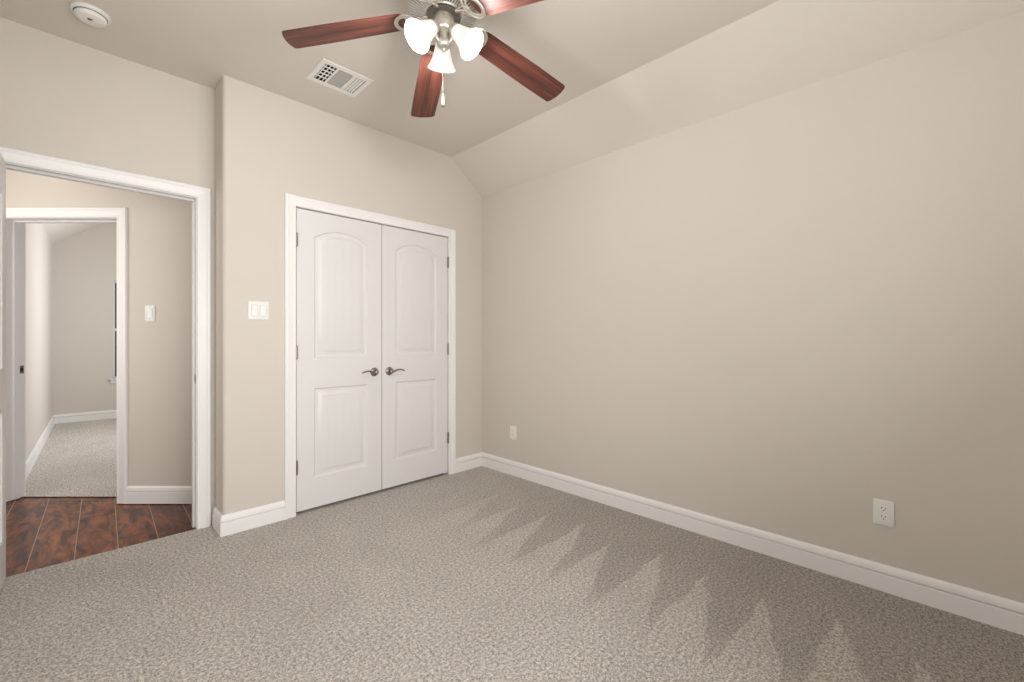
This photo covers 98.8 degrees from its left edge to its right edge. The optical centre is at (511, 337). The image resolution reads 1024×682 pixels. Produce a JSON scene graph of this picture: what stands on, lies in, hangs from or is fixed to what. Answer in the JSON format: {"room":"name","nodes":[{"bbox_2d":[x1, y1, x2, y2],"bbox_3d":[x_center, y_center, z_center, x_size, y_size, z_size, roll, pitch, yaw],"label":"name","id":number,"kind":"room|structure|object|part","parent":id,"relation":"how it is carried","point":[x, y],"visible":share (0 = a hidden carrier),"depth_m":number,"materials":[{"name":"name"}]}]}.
{"room":"empty bedroom","nodes":[
{"label":"empty bedroom","id":0,"kind":"room"},
{"bbox_2d":[26,223,52,459],"bbox_3d":[-5.081,-0.031,4.644,0.121,2.517,3.880,0,0,-43],"label":"wall","id":1,"kind":"structure","parent":0,"point":[39,247],"depth_m":4.54,"materials":[{"name":"beige paint"}]},
{"bbox_2d":[26,415,54,478],"bbox_3d":[-5.011,1.117,4.668,0.016,0.121,3.700,0,0,-43],"label":"baseboard","id":2,"kind":"structure","parent":1,"relation":"attached to","point":[30,461],"depth_m":4.40,"materials":[{"name":"white paint"}]},
{"bbox_2d":[43,223,101,244],"bbox_3d":[-3.448,-1.499,5.331,3.440,0.647,5.120,0,0,-43],"label":"ceiling","id":3,"kind":"structure","parent":0,"point":[57,232],"depth_m":5.71,"materials":[{"name":"beige paint"}]},
{"bbox_2d":[53,223,116,414],"bbox_3d":[-5.162,-0.257,7.150,3.200,2.970,0.120,0,0,-43],"label":"wall","id":4,"kind":"structure","parent":0,"point":[84,263],"depth_m":6.21,"materials":[{"name":"beige paint"}]},
{"bbox_2d":[54,410,116,423],"bbox_3d":[-5.116,1.117,7.101,3.200,0.121,0.018,0,0,-43],"label":"baseboard","id":5,"kind":"structure","parent":4,"relation":"attached to","point":[108,414],"depth_m":6.22,"materials":[{"name":"white paint"}]},
{"bbox_2d":[109,281,116,383],"bbox_3d":[-5.519,-0.082,6.769,1.032,1.500,0.125,0,0,-43],"label":"window","id":6,"kind":"structure","parent":4,"relation":"in","point":[114,379],"depth_m":6.46,"materials":[{"name":"white paint"}]},
{"bbox_3d":[-5.499,0.630,6.747,1.032,0.075,0.065,0,0,-43],"label":"sill","id":7,"kind":"part","parent":6,"relation":"part of","materials":[{"name":"white paint"}]},
{"bbox_3d":[-5.540,-0.120,6.792,0.902,1.385,0.007,0,0,-43],"label":"pane","id":8,"kind":"part","parent":6,"relation":"part of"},
{"bbox_2d":[6,169,191,485],"bbox_3d":[-2.991,-0.420,3.197,2.672,3.295,0.138,0,0,0],"label":"wall","id":9,"kind":"structure","parent":0,"point":[159,228],"depth_m":3.13,"materials":[{"name":"beige paint"}]},
{"bbox_2d":[6,207,127,503],"bbox_3d":[-3.221,0.126,3.197,0.960,2.104,0.173,0,0,0],"label":"door frame","id":10,"kind":"structure","parent":9,"relation":"attached to","point":[17,218],"depth_m":3.16,"materials":[{"name":"white paint"}]},
{"bbox_2d":[145,305,154,321],"bbox_3d":[-2.578,-0.173,3.122,0.070,0.115,0.012,0,0,0],"label":"light switch","id":11,"kind":"object","parent":9,"relation":"attached to","point":[149,309],"visible":1,"depth_m":3.12,"materials":[{"name":"white plastic"}]},
{"bbox_2d":[126,486,191,503],"bbox_3d":[-2.228,1.117,3.120,1.026,0.121,0.016,0,0,0],"label":"baseboard","id":12,"kind":"structure","parent":9,"relation":"attached to","point":[134,494],"depth_m":3.11,"materials":[{"name":"white paint"}]},
{"bbox_2d":[0,17,213,524],"bbox_3d":[-2.101,-0.175,2.628,4.840,2.805,0.120,0,0,-45],"label":"wall","id":13,"kind":"structure","parent":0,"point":[60,97],"depth_m":2.41,"materials":[{"name":"beige paint"}]},
{"bbox_2d":[0,153,5,589],"bbox_3d":[-2.219,0.155,1.848,0.144,2.023,0.812,0,0,-43],"label":"door","id":14,"kind":"structure","parent":13,"relation":"in","point":[2,161],"depth_m":2.07,"materials":[{"name":"white paint"}]},
{"bbox_2d":[0,146,210,528],"bbox_3d":[-2.272,0.122,2.457,0.956,2.111,0.155,0,0,-45],"label":"door frame","id":15,"kind":"structure","parent":13,"relation":"attached to","point":[16,160],"depth_m":2.71,"materials":[{"name":"white paint"}]},
{"bbox_2d":[214,75,481,514],"bbox_3d":[-1.091,-0.175,3.440,2.063,2.805,0.280,0,0,-45],"label":"wall","id":16,"kind":"structure","parent":0,"point":[268,145],"depth_m":2.81,"materials":[{"name":"beige paint"}]},
{"bbox_2d":[212,500,285,536],"bbox_3d":[-1.671,1.117,2.793,0.359,0.121,0.218,0,0,-45],"label":"baseboard","id":17,"kind":"structure","parent":16,"relation":"attached to","point":[232,523],"depth_m":2.70,"materials":[{"name":"white paint"}]},
{"bbox_2d":[248,301,268,319],"bbox_3d":[-1.583,-0.170,2.742,0.116,0.115,0.012,0,0,-45],"label":"light switch","id":18,"kind":"object","parent":16,"relation":"attached to","point":[257,310],"visible":1,"depth_m":2.74,"materials":[{"name":"white plastic"}]},
{"bbox_2d":[296,208,380,511],"bbox_3d":[-1.209,0.144,3.116,0.625,2.025,0.090,0,0,-45],"label":"door","id":19,"kind":"structure","parent":16,"relation":"in","point":[338,259],"depth_m":3.11,"materials":[{"name":"white paint"}]},
{"bbox_3d":[-1.018,0.257,3.282,0.065,0.065,0.054,0,0,-45],"label":"handle","id":20,"kind":"part","parent":19,"relation":"part of","materials":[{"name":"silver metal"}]},
{"bbox_2d":[284,193,455,518],"bbox_3d":[-1.023,0.119,3.376,1.388,2.117,0.128,0,0,-45],"label":"door frame","id":21,"kind":"structure","parent":16,"relation":"attached to","point":[291,202],"depth_m":2.88,"materials":[{"name":"white paint"}]},
{"bbox_2d":[381,225,448,488],"bbox_3d":[-0.764,0.144,3.562,0.625,2.025,0.090,0,0,-45],"label":"door","id":22,"kind":"structure","parent":16,"relation":"in","point":[414,265],"depth_m":3.53,"materials":[{"name":"white paint"}]},
{"bbox_3d":[-0.929,0.257,3.371,0.065,0.065,0.054,0,0,-45],"label":"handle","id":23,"kind":"part","parent":22,"relation":"part of","materials":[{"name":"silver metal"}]},
{"bbox_2d":[456,452,481,472],"bbox_3d":[-0.383,1.117,3.938,0.318,0.121,0.016,0,0,-45],"label":"baseboard","id":24,"kind":"structure","parent":16,"relation":"attached to","point":[468,462],"depth_m":3.93,"materials":[{"name":"white paint"}]},
{"bbox_2d":[0,418,1023,681],"bbox_3d":[-2.408,1.228,3.256,5.054,0.100,9.624,0,0,-45],"label":"floor","id":25,"kind":"structure","parent":0,"point":[478,574],"depth_m":1.97,"materials":[{"name":"beige carpet"}]},
{"bbox_2d":[0,0,1023,196],"bbox_3d":[-0.117,-1.449,1.719,3.320,0.477,4.210,0,0,-45],"label":"ceiling","id":26,"kind":"structure","parent":0,"point":[631,72],"depth_m":2.35,"materials":[{"name":"beige paint"}]},
{"bbox_2d":[70,1,110,27],"bbox_3d":[-2.029,-1.547,2.113,0.144,0.041,0.144,0,0,-45],"label":"smoke detector","id":27,"kind":"object","parent":26,"relation":"attached to","point":[89,14],"visible":1,"depth_m":2.09,"materials":[{"name":"white plastic"}]},
{"bbox_2d":[306,58,372,96],"bbox_3d":[-1.043,-1.610,2.657,0.303,0.095,0.260,0,0,-45],"label":"ceiling vent","id":28,"kind":"object","parent":26,"relation":"in","point":[327,73],"visible":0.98,"depth_m":2.66,"materials":[{"name":"white plastic"}]},
{"bbox_2d":[282,0,564,117],"bbox_3d":[-0.260,-1.295,1.908,1.286,0.545,1.294,0,0,-45],"label":"ceiling fan","id":29,"kind":"object","parent":26,"relation":"hanging from","point":[445,21],"visible":1,"depth_m":1.91,"materials":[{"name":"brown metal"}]},
{"bbox_3d":[-0.717,-1.325,1.894,0.519,0.006,0.136,-10,9,-1],"label":"blade","id":30,"kind":"part","parent":29,"relation":"part of","materials":[{"name":"brown wood"}]},
{"bbox_3d":[-0.364,-1.286,1.841,0.131,0.110,0.131,0,-45,47],"label":"lamp shade","id":31,"kind":"part","parent":29,"relation":"part of","materials":[{"name":"white glass"}]},
{"bbox_3d":[-0.360,-1.292,1.845,0.047,0.076,0.047,0,-45,47],"label":"bulb","id":32,"kind":"part","parent":29,"relation":"part of","materials":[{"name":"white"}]},
{"bbox_3d":[-0.435,-1.325,2.300,0.136,0.006,0.519,-9,-7,-21],"label":"blade","id":33,"kind":"part","parent":29,"relation":"part of","materials":[{"name":"brown wood"}]},
{"bbox_3d":[-0.317,-1.286,1.994,0.131,0.131,0.110,0,-45,-13],"label":"lamp shade","id":34,"kind":"part","parent":29,"relation":"part of","materials":[{"name":"white glass"}]},
{"bbox_2d":[410,0,476,27],"bbox_3d":[-0.296,-1.409,1.904,0.285,0.029,0.285,0,0,-45],"label":"motor","id":35,"kind":"object","parent":29,"relation":"attached to","point":[424,10],"depth_m":1.87,"materials":[{"name":"silver metal"}]},
{"bbox_3d":[-0.214,-1.292,1.879,0.047,0.076,0.047,-46,-12,12],"label":"bulb","id":36,"kind":"part","parent":29,"relation":"part of","materials":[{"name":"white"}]},
{"bbox_3d":[-0.207,-1.286,1.877,0.110,0.131,0.131,46,12,12],"label":"lamp shade","id":37,"kind":"part","parent":29,"relation":"part of","materials":[{"name":"white glass"}]},
{"bbox_3d":[0.049,-1.325,1.665,0.519,0.006,0.136,12,-2,34],"label":"blade","id":38,"kind":"part","parent":29,"relation":"part of","materials":[{"name":"brown wood"}]},
{"bbox_3d":[0.038,-1.325,2.159,0.519,0.006,0.136,13,-16,-37],"label":"blade","id":39,"kind":"part","parent":29,"relation":"part of","materials":[{"name":"brown wood"}]},
{"bbox_2d":[482,11,1023,602],"bbox_3d":[1.014,-0.022,2.851,0.120,2.599,4.210,0,0,-45],"label":"wall","id":40,"kind":"structure","parent":0,"point":[785,314],"depth_m":2.27,"materials":[{"name":"beige paint"}]},
{"bbox_2d":[510,425,515,439],"bbox_3d":[0.009,0.815,3.765,0.076,0.118,0.008,0,0,45],"label":"power outlet","id":41,"kind":"object","parent":40,"relation":"attached to","point":[512,428],"visible":1,"depth_m":3.76,"materials":[{"name":"white plastic"}]},
{"bbox_2d":[482,452,1023,635],"bbox_3d":[1.044,1.117,2.725,0.016,0.121,3.750,0,0,-45],"label":"baseboard","id":42,"kind":"structure","parent":40,"relation":"attached to","point":[996,611],"depth_m":2.25,"materials":[{"name":"white paint"}]},
{"bbox_2d":[873,498,894,527],"bbox_3d":[1.731,0.815,2.043,0.076,0.118,0.008,0,0,45],"label":"power outlet","id":43,"kind":"object","parent":40,"relation":"attached to","point":[883,510],"visible":1,"depth_m":2.04,"materials":[{"name":"white plastic"}]},
{"bbox_2d":[879,514,888,520],"bbox_3d":[1.730,0.835,2.041,0.004,0.027,0.034,0,0,-45],"label":"receptacle","id":44,"kind":"object","parent":43,"relation":"attached to","point":[882,517],"depth_m":2.04,"materials":[{"name":"white plastic"}]},
{"bbox_2d":[879,505,888,511],"bbox_3d":[1.730,0.796,2.041,0.004,0.027,0.034,0,0,-45],"label":"receptacle","id":45,"kind":"object","parent":43,"relation":"attached to","point":[882,508],"depth_m":2.04,"materials":[{"name":"white plastic"}]}
]}

